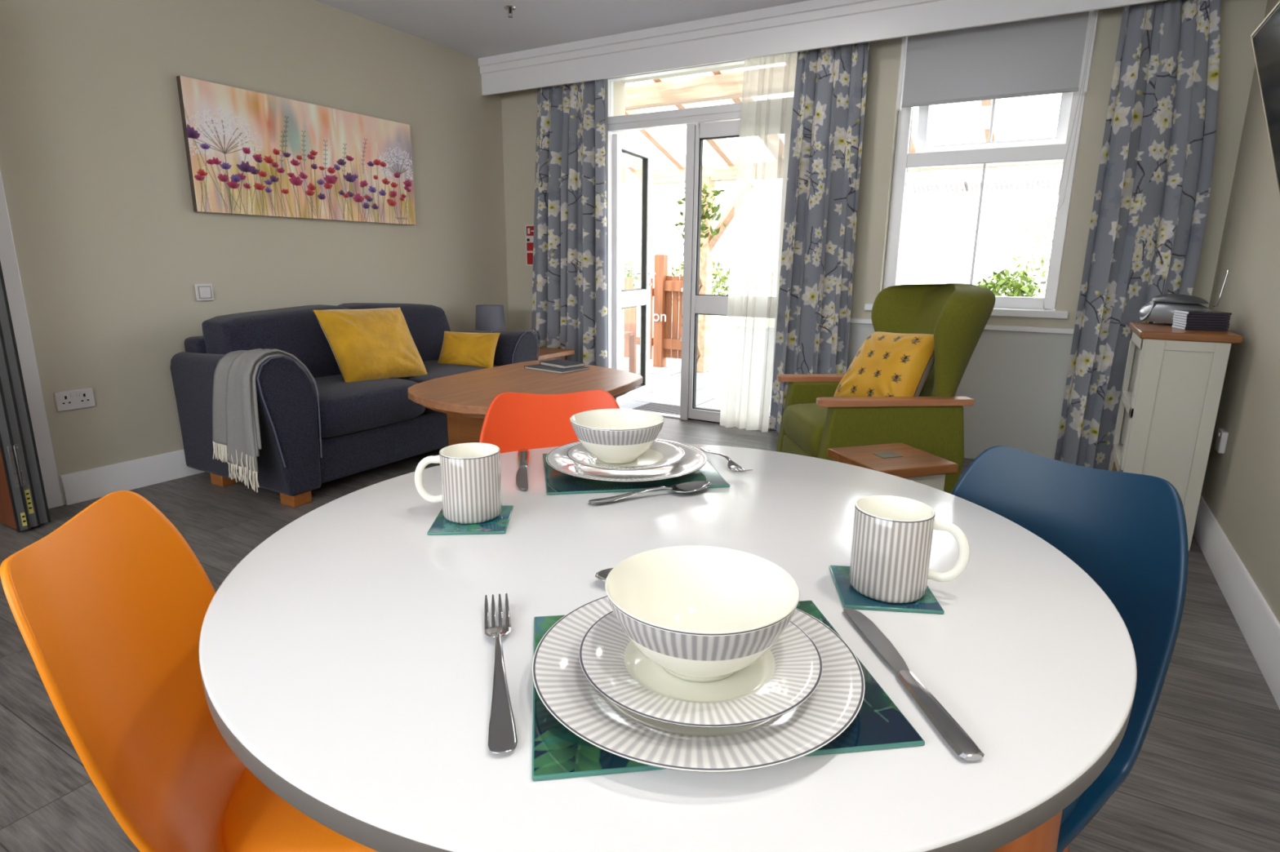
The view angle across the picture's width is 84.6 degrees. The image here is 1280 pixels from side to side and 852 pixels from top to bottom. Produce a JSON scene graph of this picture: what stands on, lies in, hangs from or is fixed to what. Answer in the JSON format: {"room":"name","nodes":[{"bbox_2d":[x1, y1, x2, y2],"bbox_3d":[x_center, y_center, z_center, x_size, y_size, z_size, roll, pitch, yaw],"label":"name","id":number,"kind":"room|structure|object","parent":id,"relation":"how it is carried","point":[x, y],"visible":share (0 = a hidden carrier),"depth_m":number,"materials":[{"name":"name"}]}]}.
{"room":"care facility","nodes":[
{"label":"care facility","id":0,"kind":"room"},
{"bbox_2d":[0,0,509,504],"bbox_3d":[-2.830,-0.772,2.541,0.120,2.460,6.930,8,15,29],"label":"wall","id":1,"kind":"structure","parent":0,"point":[112,248],"depth_m":3.39,"materials":[{"name":"beige paint"}]},
{"bbox_2d":[0,261,50,532],"bbox_3d":[-2.788,-0.655,2.809,0.819,2.088,0.117,8,15,29],"label":"door","id":2,"kind":"structure","parent":1,"relation":"in","point":[24,506],"depth_m":2.77,"materials":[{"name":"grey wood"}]},
{"bbox_2d":[0,170,63,509],"bbox_3d":[-2.635,-0.717,2.882,0.136,2.200,0.080,8,15,29],"label":"trim","id":3,"kind":"structure","parent":1,"relation":"attached to","point":[8,259],"depth_m":2.96,"materials":[{"name":"white paint"}]},
{"bbox_2d":[53,387,95,412],"bbox_3d":[-2.511,-0.117,3.130,0.016,0.086,0.146,8,15,29],"label":"double socket","id":4,"kind":"object","parent":1,"relation":"attached to","point":[84,397],"visible":1,"depth_m":3.12,"materials":[{"name":"white plastic"}]},
{"bbox_2d":[59,449,204,505],"bbox_3d":[-1.799,-0.007,4.410,0.024,0.135,3.040,8,15,29],"label":"baseboard","id":5,"kind":"structure","parent":1,"relation":"attached to","point":[79,486],"depth_m":3.32,"materials":[{"name":"white paint"}]},
{"bbox_2d":[194,284,213,301],"bbox_3d":[-2.196,-0.674,3.549,0.016,0.084,0.084,8,15,29],"label":"light switch","id":6,"kind":"object","parent":1,"relation":"attached to","point":[204,292],"visible":1,"depth_m":3.54,"materials":[{"name":"white plastic"}]},
{"bbox_2d":[176,75,416,225],"bbox_3d":[-1.829,-1.484,3.968,0.032,0.612,1.387,8,15,29],"label":"canvas painting","id":7,"kind":"object","parent":1,"relation":"attached to","point":[248,153],"visible":1,"depth_m":3.82,"materials":[{"name":"paint"}]},
{"bbox_2d":[478,0,1167,96],"bbox_3d":[0.755,-2.208,3.935,4.360,0.235,0.047,8,15,29],"label":"curtain pelmet","id":8,"kind":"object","parent":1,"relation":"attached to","point":[811,24],"depth_m":3.98,"materials":[{"name":"white paint"}]},
{"bbox_3d":[0.808,-2.204,4.051,4.300,0.025,0.020,8,15,29],"label":"rail","id":9,"kind":"object","parent":1,"relation":"attached to","visible":0},
{"bbox_2d":[531,79,608,368],"bbox_3d":[-0.549,-1.273,5.049,0.714,2.270,0.114,8,15,29],"label":"curtain","id":10,"kind":"object","parent":9,"relation":"hanging from","point":[570,304],"visible":0.84,"depth_m":4.97,"materials":[{"name":"fabric"}]},
{"bbox_2d":[720,52,797,431],"bbox_3d":[0.711,-1.088,4.334,0.403,2.280,0.062,8,15,29],"label":"curtain","id":11,"kind":"object","parent":9,"relation":"hanging from","point":[768,82],"visible":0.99,"depth_m":4.31,"materials":[{"name":"white fabric"}]},
{"bbox_2d":[768,42,869,433],"bbox_3d":[1.045,-1.047,4.151,0.488,2.270,0.107,8,15,29],"label":"curtain","id":12,"kind":"object","parent":9,"relation":"hanging from","point":[817,267],"visible":0.8,"depth_m":4.11,"materials":[{"name":"fabric"}]},
{"bbox_2d":[1054,0,1220,470],"bbox_3d":[2.407,-0.852,3.381,0.450,2.270,0.105,8,15,29],"label":"curtain","id":13,"kind":"object","parent":9,"relation":"hanging from","point":[1153,184],"visible":0.82,"depth_m":3.33,"materials":[{"name":"fabric"}]},
{"bbox_2d":[313,0,809,58],"bbox_3d":[-1.721,-1.875,1.685,6.760,0.100,7.430,8,15,29],"label":"ceiling","id":14,"kind":"structure","parent":0,"point":[477,28],"depth_m":4.08,"materials":[{"name":"white paint"}]},
{"bbox_2d":[503,5,515,17],"bbox_3d":[-0.729,-2.323,3.953,0.068,0.048,0.068,8,15,29],"label":"sprinkler","id":15,"kind":"object","parent":14,"relation":"attached to","point":[510,8],"visible":1,"depth_m":3.94,"materials":[{"name":"silver metal"}]},
{"bbox_2d":[0,407,1279,851],"bbox_3d":[-1.790,0.610,2.189,6.760,0.050,7.250,8,15,29],"label":"floor","id":16,"kind":"structure","parent":0,"point":[1204,776],"depth_m":1.69,"materials":[{"name":"grey wood"}]},
{"bbox_2d":[0,490,378,851],"bbox_3d":[-0.385,0.488,0.903,0.517,0.811,0.364,-2,14,-13],"label":"dining chair","id":17,"kind":"object","parent":16,"relation":"on","point":[109,607],"visible":0.69,"depth_m":0.80,"materials":[{"name":"orange plastic"}]},
{"bbox_2d":[169,302,539,507],"bbox_3d":[-1.492,-0.251,3.939,0.896,0.830,1.865,8,15,29],"label":"sofa","id":18,"kind":"object","parent":16,"relation":"on","point":[309,440],"visible":0.52,"depth_m":3.40,"materials":[{"name":"blue"}]},
{"bbox_2d":[212,348,319,492],"bbox_3d":[-1.710,-0.064,3.159,0.445,0.590,0.345,8,15,29],"label":"throw blanket","id":19,"kind":"object","parent":18,"relation":"on","point":[236,432],"visible":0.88,"depth_m":3.01,"materials":[{"name":"grey fabric"}]},
{"bbox_2d":[201,304,350,377],"bbox_3d":[-1.827,-0.398,3.680,0.335,0.430,0.735,8,15,29],"label":"cushion","id":20,"kind":"object","parent":18,"relation":"on","point":[297,331],"depth_m":3.52,"materials":[{"name":"fabric"}]},
{"bbox_2d":[314,374,425,438],"bbox_3d":[-1.600,-0.126,3.636,0.755,0.240,0.664,8,15,29],"label":"seat cushion","id":21,"kind":"object","parent":18,"relation":"on","point":[373,408],"depth_m":3.44,"materials":[{"name":"fabric"}]},
{"bbox_2d":[312,307,427,382],"bbox_3d":[-1.417,-0.436,3.749,0.300,0.372,0.505,11,17,38],"label":"cushion","id":22,"kind":"object","parent":18,"relation":"on","point":[372,344],"visible":0.97,"depth_m":3.66,"materials":[{"name":"yellow fabric"}]},
{"bbox_2d":[337,302,450,361],"bbox_3d":[-1.469,-0.536,4.279,0.335,0.430,0.683,8,15,29],"label":"cushion","id":23,"kind":"object","parent":18,"relation":"on","point":[427,324],"depth_m":4.28,"materials":[{"name":"fabric"}]},
{"bbox_2d":[398,360,497,412],"bbox_3d":[-1.264,-0.255,4.198,0.755,0.240,0.664,8,15,29],"label":"seat cushion","id":24,"kind":"object","parent":18,"relation":"on","point":[434,370],"depth_m":4.00,"materials":[{"name":"fabric"}]},
{"bbox_2d":[437,331,500,368],"bbox_3d":[-1.033,-0.452,4.224,0.378,0.222,0.159,2,13,5],"label":"cushion","id":25,"kind":"object","parent":18,"relation":"on","point":[476,349],"visible":0.9,"depth_m":4.17,"materials":[{"name":"yellow fabric"}]},
{"bbox_2d":[407,360,642,445],"bbox_3d":[-0.544,0.019,3.553,0.933,0.500,1.260,8,15,29],"label":"coffee table","id":26,"kind":"object","parent":16,"relation":"on","point":[465,398],"visible":0.44,"depth_m":3.37,"materials":[{"name":"brown wood"}]},
{"bbox_2d":[524,364,589,373],"bbox_3d":[-0.459,-0.321,3.881,0.290,0.013,0.216,11,17,37],"label":"book","id":27,"kind":"object","parent":26,"relation":"on","point":[536,367],"visible":0.71,"depth_m":3.81,"materials":[{"name":"white paper"}]},
{"bbox_2d":[539,359,584,368],"bbox_3d":[-0.433,-0.346,3.920,0.210,0.018,0.150,13,18,43],"label":"book","id":28,"kind":"object","parent":27,"relation":"on","point":[559,363],"visible":1,"depth_m":3.88,"materials":[{"name":"white paper"}]},
{"bbox_2d":[479,390,620,453],"bbox_3d":[-0.144,0.372,1.403,0.364,0.811,0.517,-2,14,-12],"label":"dining chair","id":29,"kind":"object","parent":16,"relation":"on","point":[513,421],"visible":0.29,"depth_m":1.54,"materials":[{"name":"orange plastic"}]},
{"bbox_2d":[536,346,574,360],"bbox_3d":[-0.904,-0.324,5.079,0.760,0.462,0.430,8,15,29],"label":"table","id":30,"kind":"object","parent":16,"relation":"on","point":[545,353],"visible":0.15,"depth_m":4.91,"materials":[{"name":"brown wood"}]},
{"bbox_2d":[475,304,505,332],"bbox_3d":[-1.067,-0.706,5.023,0.212,0.305,0.212,8,15,29],"label":"table lamp","id":31,"kind":"object","parent":30,"relation":"on","point":[489,317],"visible":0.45,"depth_m":4.93,"materials":[{"name":"grey fabric"}]},
{"bbox_2d":[198,443,1137,851],"bbox_3d":[0.022,0.507,0.978,1.000,0.741,1.000,8,15,29],"label":"dining table","id":32,"kind":"object","parent":16,"relation":"on","point":[347,660],"visible":0.74,"depth_m":0.61,"materials":[{"name":"white laminate"}]},
{"bbox_2d":[426,505,513,535],"bbox_3d":[-0.228,0.127,0.957,0.100,0.004,0.100,0,13,-4],"label":"coaster","id":33,"kind":"object","parent":32,"relation":"on","point":[499,525],"visible":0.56,"depth_m":0.93,"materials":[{"name":"green glass"}]},
{"bbox_2d":[414,442,502,524],"bbox_3d":[-0.241,0.079,0.951,0.106,0.093,0.080,-8,16,-31],"label":"striped mug","id":34,"kind":"object","parent":33,"relation":"on","point":[470,473],"visible":1,"depth_m":0.93,"materials":[{"name":"white ceramic"}]},
{"bbox_2d":[484,593,517,754],"bbox_3d":[-0.122,0.202,0.611,0.025,0.013,0.234,-2,14,-12],"label":"fork","id":35,"kind":"object","parent":32,"relation":"on","point":[502,736],"visible":1,"depth_m":0.56,"materials":[{"name":"silver metal"}]},
{"bbox_2d":[515,448,528,489],"bbox_3d":[-0.197,0.071,1.186,0.022,0.008,0.229,-2,13,-9],"label":"knife","id":36,"kind":"object","parent":32,"relation":"on","point":[522,476],"visible":1,"depth_m":1.17,"materials":[{"name":"silver metal"}]},
{"bbox_2d":[595,568,613,582],"bbox_3d":[0.038,0.165,0.784,0.178,0.016,0.043,-2,13,-11],"label":"spoon","id":37,"kind":"object","parent":32,"relation":"on","point":[602,575],"visible":0.13,"depth_m":0.78,"materials":[{"name":"silver metal"}]},
{"bbox_2d":[542,453,729,494],"bbox_3d":[-0.018,0.073,1.194,0.287,0.004,0.224,-2,13,-9],"label":"placemat","id":38,"kind":"object","parent":32,"relation":"on","point":[557,482],"visible":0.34,"depth_m":1.11,"materials":[{"name":"green glass"}]},
{"bbox_2d":[546,439,706,482],"bbox_3d":[-0.022,0.061,1.197,0.272,0.019,0.272,8,15,29],"label":"dinner plate","id":39,"kind":"object","parent":38,"relation":"on","point":[694,460],"visible":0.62,"depth_m":1.16,"materials":[{"name":"white ceramic"}]},
{"bbox_2d":[566,440,685,471],"bbox_3d":[-0.023,0.051,1.174,0.197,0.016,0.197,8,15,29],"label":"plate","id":40,"kind":"object","parent":39,"relation":"on","point":[660,454],"visible":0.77,"depth_m":1.16,"materials":[{"name":"white ceramic"}]},
{"bbox_2d":[569,408,664,463],"bbox_3d":[-0.038,0.021,1.169,0.156,0.068,0.156,8,15,29],"label":"bowl","id":41,"kind":"object","parent":40,"relation":"on","point":[613,436],"visible":1,"depth_m":1.13,"materials":[{"name":"white ceramic"}]},
{"bbox_2d":[588,480,711,503],"bbox_3d":[0.019,0.100,1.059,0.199,0.016,0.043,-5,14,-22],"label":"spoon","id":42,"kind":"object","parent":32,"relation":"on","point":[693,486],"visible":1,"depth_m":1.06,"materials":[{"name":"silver metal"}]},
{"bbox_2d":[670,480,711,493],"bbox_3d":[0.079,0.096,1.083,0.069,0.013,0.043,-5,14,-22],"label":"spoon bowl","id":43,"kind":"object","parent":42,"relation":"on","point":[693,486],"depth_m":1.09,"materials":[{"name":"silver metal"}]},
{"bbox_2d":[700,446,752,472],"bbox_3d":[0.148,0.056,1.244,0.025,0.013,0.182,-4,14,-17],"label":"fork","id":44,"kind":"object","parent":32,"relation":"on","point":[734,467],"visible":1,"depth_m":1.21,"materials":[{"name":"silver metal"}]},
{"bbox_2d":[532,600,924,781],"bbox_3d":[0.053,0.212,0.607,0.287,0.004,0.224,-1,13,-8],"label":"placemat","id":45,"kind":"object","parent":32,"relation":"on","point":[557,753],"visible":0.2,"depth_m":0.52,"materials":[{"name":"green glass"}]},
{"bbox_2d":[532,595,864,773],"bbox_3d":[0.047,0.203,0.594,0.272,0.019,0.272,8,15,29],"label":"dinner plate","id":46,"kind":"object","parent":45,"relation":"on","point":[561,683],"visible":0.37,"depth_m":0.52,"materials":[{"name":"white ceramic"}]},
{"bbox_2d":[579,611,822,728],"bbox_3d":[0.049,0.192,0.581,0.197,0.016,0.197,8,15,29],"label":"plate","id":47,"kind":"object","parent":46,"relation":"on","point":[789,672],"visible":0.61,"depth_m":0.55,"materials":[{"name":"white ceramic"}]},
{"bbox_2d":[604,545,799,682],"bbox_3d":[0.050,0.161,0.578,0.156,0.068,0.156,8,15,29],"label":"bowl","id":48,"kind":"object","parent":47,"relation":"on","point":[700,614],"visible":1,"depth_m":0.61,"materials":[{"name":"white ceramic"}]},
{"bbox_2d":[829,565,944,613],"bbox_3d":[0.265,0.176,0.767,0.100,0.004,0.100,2,13,6],"label":"coaster","id":49,"kind":"object","parent":32,"relation":"on","point":[850,597],"visible":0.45,"depth_m":0.73,"materials":[{"name":"green glass"}]},
{"bbox_2d":[848,495,969,603],"bbox_3d":[0.276,0.133,0.741,0.080,0.093,0.106,-9,17,-36],"label":"striped mug","id":50,"kind":"object","parent":49,"relation":"on","point":[892,535],"visible":1,"depth_m":0.72,"materials":[{"name":"white ceramic"}]},
{"bbox_2d":[843,607,984,761],"bbox_3d":[0.227,0.211,0.610,0.022,0.008,0.224,-1,13,-6],"label":"knife","id":51,"kind":"object","parent":32,"relation":"on","point":[958,740],"visible":1,"depth_m":0.57,"materials":[{"name":"silver metal"}]},
{"bbox_2d":[776,283,995,493],"bbox_3d":[1.060,-0.131,3.158,0.740,1.002,0.717,-1,13,-5],"label":"armchair","id":52,"kind":"object","parent":16,"relation":"on","point":[814,421],"visible":0.67,"depth_m":2.87,"materials":[{"name":"green fabric"}]},
{"bbox_2d":[782,403,827,457],"bbox_3d":[1.004,0.014,3.187,0.620,0.195,0.480,-1,13,-5],"label":"seat cushion","id":53,"kind":"object","parent":52,"relation":"on","point":[803,424],"depth_m":3.11,"materials":[{"name":"green fabric"}]},
{"bbox_2d":[833,331,934,397],"bbox_3d":[1.081,-0.237,3.097,0.267,0.365,0.442,-6,15,-25],"label":"cushion","id":54,"kind":"object","parent":52,"relation":"on","point":[886,364],"visible":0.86,"depth_m":2.97,"materials":[{"name":"fabric"}]},
{"bbox_2d":[826,442,958,491],"bbox_3d":[0.849,0.319,2.439,0.310,0.452,0.290,-4,14,-17],"label":"table","id":55,"kind":"object","parent":16,"relation":"on","point":[900,460],"visible":0.27,"depth_m":2.33,"materials":[{"name":"brown wood"}]},
{"bbox_2d":[951,445,1188,851],"bbox_3d":[0.447,0.477,0.981,0.517,0.811,0.364,-10,17,-37],"label":"dining chair","id":56,"kind":"object","parent":16,"relation":"on","point":[1127,531],"visible":0.41,"depth_m":0.98,"materials":[{"name":"blue plastic"}]},
{"bbox_2d":[1108,321,1243,551],"bbox_3d":[2.179,0.015,2.937,0.307,0.844,0.530,8,15,29],"label":"base cabinet","id":57,"kind":"object","parent":16,"relation":"on","point":[1174,378],"visible":0.78,"depth_m":2.71,"materials":[{"name":"white wood"}]},
{"bbox_2d":[1138,270,1229,324],"bbox_3d":[2.268,-0.540,2.956,0.172,0.230,0.311,-2,13,-10],"label":"stereo","id":58,"kind":"object","parent":57,"relation":"on","point":[1162,308],"visible":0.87,"depth_m":2.94,"materials":[{"name":"silver metal"}]},
{"bbox_2d":[1139,301,1155,321],"bbox_3d":[2.195,-0.499,3.044,0.006,0.100,0.100,25,19,12],"label":"speaker grille","id":59,"kind":"object","parent":58,"relation":"attached to","point":[1153,303],"depth_m":3.02,"materials":[{"name":"silver metal"}]},
{"bbox_2d":[1171,324,1228,331],"bbox_3d":[2.220,-0.389,2.793,0.143,0.009,0.124,5,14,16],"label":"case","id":60,"kind":"object","parent":57,"relation":"on","point":[1173,326],"visible":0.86,"depth_m":2.74,"materials":[{"name":"grey plastic"}]},
{"bbox_2d":[1173,322,1229,328],"bbox_3d":[2.221,-0.399,2.790,0.143,0.009,0.124,5,14,16],"label":"case","id":61,"kind":"object","parent":60,"relation":"on","point":[1174,323],"visible":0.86,"depth_m":2.74,"materials":[{"name":"grey plastic"}]},
{"bbox_2d":[1173,320,1229,325],"bbox_3d":[2.221,-0.409,2.788,0.143,0.009,0.124,4,14,16],"label":"case","id":62,"kind":"object","parent":61,"relation":"on","point":[1174,321],"visible":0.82,"depth_m":2.74,"materials":[{"name":"grey plastic"}]},
{"bbox_2d":[1173,317,1229,323],"bbox_3d":[2.219,-0.419,2.787,0.143,0.009,0.124,4,14,16],"label":"case","id":63,"kind":"object","parent":62,"relation":"on","point":[1174,318],"visible":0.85,"depth_m":2.73,"materials":[{"name":"grey plastic"}]},
{"bbox_2d":[1173,315,1230,320],"bbox_3d":[2.219,-0.429,2.784,0.143,0.009,0.124,4,14,16],"label":"case","id":64,"kind":"object","parent":63,"relation":"on","point":[1174,316],"visible":0.86,"depth_m":2.73,"materials":[{"name":"grey plastic"}]},
{"bbox_2d":[1173,312,1230,318],"bbox_3d":[2.219,-0.439,2.782,0.143,0.009,0.124,5,14,16],"label":"case","id":65,"kind":"object","parent":64,"relation":"on","point":[1175,313],"visible":0.85,"depth_m":2.73,"materials":[{"name":"grey plastic"}]},
{"bbox_2d":[1174,310,1231,315],"bbox_3d":[2.221,-0.448,2.779,0.143,0.009,0.124,4,14,15],"label":"case","id":66,"kind":"object","parent":65,"relation":"on","point":[1186,312],"visible":1,"depth_m":2.73,"materials":[{"name":"grey"}]},
{"bbox_2d":[501,0,1267,370],"bbox_3d":[0.873,-1.202,4.521,4.480,2.460,0.300,8,15,29],"label":"wall","id":67,"kind":"structure","parent":0,"point":[1239,19],"depth_m":3.86,"materials":[{"name":"beige paint"}]},
{"bbox_2d":[524,224,533,266],"bbox_3d":[-0.802,-1.361,5.305,0.150,0.300,0.006,8,15,29],"label":"sign","id":68,"kind":"object","parent":67,"relation":"attached to","point":[529,229],"visible":0.59,"depth_m":5.32,"materials":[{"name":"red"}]},
{"bbox_2d":[604,59,784,431],"bbox_3d":[0.480,-1.230,4.989,1.543,2.334,0.733,8,15,29],"label":"door","id":69,"kind":"structure","parent":67,"relation":"in","point":[722,121],"depth_m":4.82,"materials":[{"name":"white plastic"}]},
{"bbox_2d":[846,323,1073,459],"bbox_3d":[1.793,-0.187,4.009,1.460,0.735,0.030,8,15,29],"label":"wall panel","id":70,"kind":"object","parent":67,"relation":"attached to","point":[1015,381],"depth_m":3.84,"materials":[{"name":"grey paint"}]},
{"bbox_2d":[849,318,1074,334],"bbox_3d":[1.793,-0.556,3.915,1.480,0.027,0.045,8,15,29],"label":"trim","id":71,"kind":"structure","parent":67,"relation":"attached to","point":[862,321],"depth_m":3.76,"materials":[{"name":"white paint"}]},
{"bbox_2d":[864,10,1093,319],"bbox_3d":[1.841,-1.370,3.838,1.035,1.493,0.258,8,15,29],"label":"window","id":72,"kind":"structure","parent":67,"relation":"in","point":[1045,149],"depth_m":3.80,"materials":[{"name":"white plastic"}]},
{"bbox_2d":[896,9,1098,209],"bbox_3d":[1.785,-1.640,3.637,0.885,1.029,0.052,8,15,29],"label":"roller blind","id":73,"kind":"object","parent":72,"relation":"attached to","point":[1040,56],"visible":0.82,"depth_m":3.56,"materials":[{"name":"grey fabric"}]},
{"bbox_2d":[1200,0,1279,623],"bbox_3d":[1.117,-0.249,0.480,0.120,2.460,7.230,8,15,29],"label":"wall","id":74,"kind":"structure","parent":0,"point":[1241,487],"depth_m":2.56,"materials":[{"name":"beige paint"}]},
{"bbox_2d":[1214,427,1228,453],"bbox_3d":[2.278,0.058,2.760,0.024,0.086,0.086,8,15,29],"label":"wall socket","id":75,"kind":"object","parent":74,"relation":"attached to","point":[1222,434],"visible":1,"depth_m":2.73,"materials":[{"name":"white plastic"}]},
{"bbox_2d":[1193,495,1279,709],"bbox_3d":[0.969,0.903,0.655,0.024,0.135,6.930,8,15,29],"label":"baseboard","id":76,"kind":"structure","parent":74,"relation":"attached to","point":[1260,627],"depth_m":2.19,"materials":[{"name":"white paint"}]},
{"bbox_2d":[1250,0,1279,197],"bbox_3d":[1.686,-0.805,1.706,0.212,0.584,1.121,8,15,29],"label":"television","id":77,"kind":"object","parent":74,"relation":"attached to","point":[1265,39],"visible":1,"depth_m":2.09,"materials":[{"name":"black"}]},
{"label":"outside","id":78,"kind":"structure","parent":0,"visible":0},
{"bbox_2d":[618,320,772,416],"bbox_3d":[2.400,-0.696,8.172,24.000,0.070,7.550,8,15,29],"label":"patio","id":79,"kind":"structure","parent":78,"point":[664,381],"depth_m":6.88,"materials":[{"name":"white concrete"}]},
{"bbox_2d":[624,288,636,373],"bbox_3d":[-0.543,-0.968,7.178,0.920,0.860,0.430,6,14,21],"label":"fence","id":80,"kind":"object","parent":79,"relation":"on","point":[630,314],"visible":0.21,"depth_m":7.18,"materials":[{"name":"beige wood"}]},
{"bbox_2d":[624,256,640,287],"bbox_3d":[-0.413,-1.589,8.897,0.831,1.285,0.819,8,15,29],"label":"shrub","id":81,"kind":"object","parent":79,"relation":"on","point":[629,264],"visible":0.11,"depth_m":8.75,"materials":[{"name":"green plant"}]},
{"bbox_2d":[624,277,653,359],"bbox_3d":[-1.271,-1.397,8.667,3.400,0.900,0.060,8,15,29],"label":"fence","id":82,"kind":"object","parent":79,"relation":"on","point":[628,281],"visible":0.06,"depth_m":7.92,"materials":[{"name":"beige wood"}]},
{"bbox_2d":[632,402,679,415],"bbox_3d":[0.530,-0.072,5.265,1.280,0.017,0.430,8,15,29],"label":"doormat","id":83,"kind":"object","parent":79,"relation":"on","point":[651,406],"visible":0.25,"depth_m":5.49,"materials":[{"name":"grey"}]},
{"bbox_2d":[653,254,683,367],"bbox_3d":[0.372,-1.220,7.547,0.474,1.200,0.120,8,15,29],"label":"gate","id":84,"kind":"object","parent":79,"relation":"on","point":[668,290],"visible":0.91,"depth_m":7.58,"materials":[{"name":"brown wood"}]},
{"bbox_2d":[667,261,729,306],"bbox_3d":[0.803,-1.654,9.396,0.999,1.206,0.984,8,15,29],"label":"shrub","id":85,"kind":"object","parent":79,"relation":"on","point":[722,278],"visible":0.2,"depth_m":9.17,"materials":[{"name":"green plant"}]},
{"bbox_2d":[674,176,726,361],"bbox_3d":[0.569,-1.449,6.929,0.340,1.950,0.473,-9,16,-36],"label":"climbing plant","id":86,"kind":"object","parent":79,"relation":"on","point":[714,210],"visible":0.56,"depth_m":6.77,"materials":[{"name":"green plant"}]},
{"bbox_2d":[625,69,1063,373],"bbox_3d":[1.232,-1.651,5.940,7.124,2.791,2.623,8,15,29],"label":"pergola","id":87,"kind":"object","parent":79,"relation":"on","point":[685,93],"visible":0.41,"depth_m":6.25,"materials":[{"name":"brown wood"}]},
{"bbox_2d":[977,268,1041,297],"bbox_3d":[3.598,-1.008,6.998,0.614,1.099,0.616,8,15,29],"label":"shrub","id":88,"kind":"object","parent":79,"relation":"on","point":[1020,289],"visible":0.48,"depth_m":6.80,"materials":[{"name":"green plant"}]},
{"bbox_2d":[1012,204,1056,293],"bbox_3d":[4.922,-1.616,7.959,1.383,1.867,1.386,8,15,29],"label":"shrub","id":89,"kind":"object","parent":79,"relation":"on","point":[1039,252],"visible":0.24,"depth_m":8.07,"materials":[{"name":"green plant"}]},
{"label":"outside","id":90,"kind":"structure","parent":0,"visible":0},
{"bbox_2d":[624,269,1047,324],"bbox_3d":[23.139,-7.738,39.014,120.000,0.080,68.000,8,15,29],"label":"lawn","id":91,"kind":"structure","parent":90,"point":[903,279],"depth_m":47.59,"materials":[{"name":"white"}]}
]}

